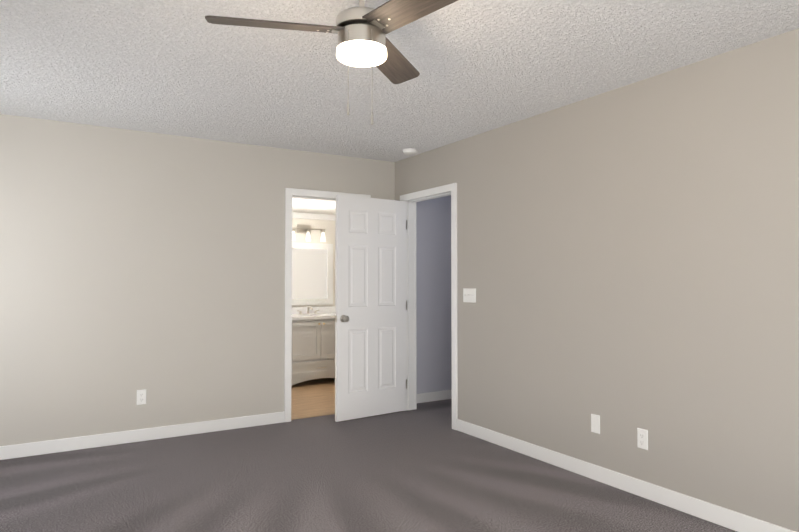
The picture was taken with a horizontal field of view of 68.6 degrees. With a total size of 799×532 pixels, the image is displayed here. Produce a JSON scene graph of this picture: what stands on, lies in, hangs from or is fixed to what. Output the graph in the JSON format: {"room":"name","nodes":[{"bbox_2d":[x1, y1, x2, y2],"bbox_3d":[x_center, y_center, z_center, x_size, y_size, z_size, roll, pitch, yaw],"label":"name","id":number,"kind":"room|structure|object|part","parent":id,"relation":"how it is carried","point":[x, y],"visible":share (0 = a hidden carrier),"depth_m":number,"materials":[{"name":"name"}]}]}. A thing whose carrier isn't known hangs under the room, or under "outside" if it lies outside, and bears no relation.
{"room":"empty bedroom","nodes":[
{"label":"empty bedroom","id":0,"kind":"room"},
{"bbox_2d":[0,114,394,445],"bbox_3d":[-1.694,0.159,4.894,4.030,2.440,0.120,1,-2,-31],"label":"wall","id":1,"kind":"structure","parent":0,"point":[132,262],"depth_m":4.62,"materials":[{"name":"paint"}]},
{"bbox_2d":[137,389,145,404],"bbox_3d":[-2.024,1.030,4.597,0.070,0.116,0.008,1,-2,-31],"label":"electrical outlet","id":2,"kind":"object","parent":1,"relation":"attached to","point":[141,397],"visible":1,"depth_m":4.59,"materials":[{"name":"white plastic"}]},
{"bbox_2d":[0,411,284,459],"bbox_3d":[-2.186,1.322,4.487,2.733,0.095,0.014,1,-2,-31],"label":"baseboard","id":3,"kind":"structure","parent":1,"relation":"attached to","point":[114,438],"depth_m":4.56,"materials":[{"name":"white wood"}]},
{"bbox_2d":[284,188,370,421],"bbox_3d":[-0.683,0.349,5.499,0.864,2.087,0.138,1,-2,-31],"label":"door frame","id":4,"kind":"structure","parent":1,"relation":"attached to","point":[290,193],"depth_m":5.24,"materials":[{"name":"white wood"}]},
{"bbox_2d":[291,378,334,419],"bbox_3d":[-0.718,1.448,6.689,3.240,0.066,2.130,1,-2,-31],"label":"floor","id":5,"kind":"structure","parent":0,"point":[312,397],"depth_m":6.24,"materials":[{"name":"brown wood"}]},
{"bbox_2d":[291,305,334,385],"bbox_3d":[-1.076,0.964,7.246,0.950,0.939,0.576,1,-2,-31],"label":"bathroom vanity","id":6,"kind":"object","parent":5,"relation":"on","point":[313,342],"visible":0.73,"depth_m":7.00,"materials":[{"name":"painted wood"},{"name":"ceramic"},{"name":"brushed nickel"}]},
{"bbox_2d":[292,218,334,306],"bbox_3d":[-1.243,0.381,7.571,3.240,2.120,0.120,1,-2,-31],"label":"wall","id":7,"kind":"structure","parent":0,"point":[328,226],"depth_m":7.63,"materials":[{"name":"paint"}]},
{"bbox_2d":[292,224,325,241],"bbox_3d":[-1.176,-0.424,7.489,0.482,0.215,0.120,1,-2,-31],"label":"sconce","id":8,"kind":"object","parent":7,"relation":"attached to","point":[300,228],"visible":0.85,"depth_m":7.48,"materials":[{"name":"white glass"}]},
{"bbox_2d":[292,242,332,304],"bbox_3d":[-1.221,0.102,7.503,0.800,0.795,0.030,1,-2,-31],"label":"bathroom mirror","id":9,"kind":"object","parent":7,"relation":"attached to","point":[312,273],"visible":0.54,"depth_m":7.56,"materials":[{"name":"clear mirror"}]},
{"bbox_2d":[292,212,334,220],"bbox_3d":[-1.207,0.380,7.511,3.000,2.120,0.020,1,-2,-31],"label":"crown molding","id":10,"kind":"structure","parent":7,"relation":"attached to","point":[312,216],"depth_m":7.57,"materials":[{"name":"white"}]},
{"bbox_2d":[292,197,334,214],"bbox_3d":[-0.739,-0.748,6.774,3.240,0.100,2.050,1,-2,-31],"label":"ceiling","id":11,"kind":"structure","parent":0,"point":[307,205],"depth_m":6.85,"materials":[{"name":"white paint"}]},
{"bbox_2d":[0,399,736,531],"bbox_3d":[0.452,1.354,2.533,5.490,0.060,6.220,1,-2,-31],"label":"floor carpet","id":12,"kind":"object","parent":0,"point":[424,467],"visible":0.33,"depth_m":3.57,"materials":[{"name":"grey carpet"}]},
{"bbox_2d":[0,0,798,161],"bbox_3d":[0.436,-1.165,2.617,5.490,0.100,6.280,1,-2,-31],"label":"ceiling","id":13,"kind":"structure","parent":0,"point":[185,68],"depth_m":3.19,"materials":[{"name":"white paint"}]},
{"bbox_2d":[205,0,457,124],"bbox_3d":[-0.134,-0.820,2.134,1.010,0.612,0.963,1,-2,-31],"label":"ceiling fan","id":14,"kind":"object","parent":13,"relation":"hanging from","point":[361,30],"visible":1,"depth_m":2.14,"materials":[{"name":"silver metal"}]},
{"bbox_3d":[-0.441,-0.887,2.169,0.525,0.012,0.135,0,13,-11],"label":"blade","id":15,"kind":"part","parent":14,"relation":"part of","materials":[{"name":"brown wood"}]},
{"bbox_3d":[0.055,-0.891,1.998,0.135,0.012,0.525,19,-14,-39],"label":"blade","id":16,"kind":"part","parent":14,"relation":"part of","materials":[{"name":"brown wood"}]},
{"bbox_2d":[403,148,416,154],"bbox_3d":[0.095,-1.033,5.315,0.132,0.037,0.132,1,-2,-31],"label":"smoke detector","id":17,"kind":"object","parent":13,"relation":"attached to","point":[409,151],"visible":1,"depth_m":5.27,"materials":[{"name":"white plastic"}]},
{"bbox_2d":[416,195,451,393],"bbox_3d":[0.582,0.192,6.319,1.340,2.440,0.070,1,-2,-31],"label":"wall","id":18,"kind":"structure","parent":0,"point":[433,286],"depth_m":6.14,"materials":[{"name":"paint"}]},
{"bbox_2d":[417,390,451,402],"bbox_3d":[0.541,1.362,6.215,1.190,0.095,0.018,1,-2,-31],"label":"baseboard","id":19,"kind":"structure","parent":18,"relation":"attached to","point":[447,394],"depth_m":6.10,"materials":[{"name":"white wood"}]},
{"bbox_2d":[395,28,798,531],"bbox_3d":[1.614,0.120,3.239,0.120,2.440,6.160,1,-2,-31],"label":"wall","id":20,"kind":"structure","parent":0,"point":[627,261],"depth_m":3.39,"materials":[{"name":"paint"}]},
{"bbox_2d":[335,194,405,421],"bbox_3d":[-0.255,0.374,5.428,0.780,2.010,0.175,1,-2,-37],"label":"door","id":21,"kind":"structure","parent":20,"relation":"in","point":[370,306],"depth_m":5.39,"materials":[{"name":"white wood"}]},
{"bbox_2d":[400,183,457,429],"bbox_3d":[0.305,0.346,5.370,0.156,2.087,0.904,1,-2,-31],"label":"door frame","id":22,"kind":"structure","parent":20,"relation":"attached to","point":[411,199],"depth_m":5.68,"materials":[{"name":"white wood"}]},
{"bbox_2d":[463,288,475,302],"bbox_3d":[0.569,0.242,4.811,0.018,0.116,0.165,1,-2,-31],"label":"switch plate","id":23,"kind":"object","parent":20,"relation":"attached to","point":[469,294],"visible":1,"depth_m":4.81,"materials":[{"name":"white plastic"}]},
{"bbox_2d":[591,414,599,433],"bbox_3d":[1.239,0.999,3.710,0.006,0.116,0.070,1,-2,-31],"label":"electrical outlet","id":24,"kind":"object","parent":20,"relation":"attached to","point":[595,423],"visible":1,"depth_m":3.71,"materials":[{"name":"white plastic"}]},
{"bbox_2d":[457,419,795,531],"bbox_3d":[1.794,1.283,2.790,0.014,0.095,5.013,1,-2,-31],"label":"baseboard","id":25,"kind":"structure","parent":20,"relation":"attached to","point":[720,515],"depth_m":3.46,"materials":[{"name":"white wood"}]},
{"bbox_2d":[637,428,647,449],"bbox_3d":[1.417,1.010,3.419,0.008,0.116,0.070,1,-2,-31],"label":"electrical outlet","id":26,"kind":"object","parent":20,"relation":"attached to","point":[642,438],"visible":1,"depth_m":3.42,"materials":[{"name":"white plastic"}]}
]}

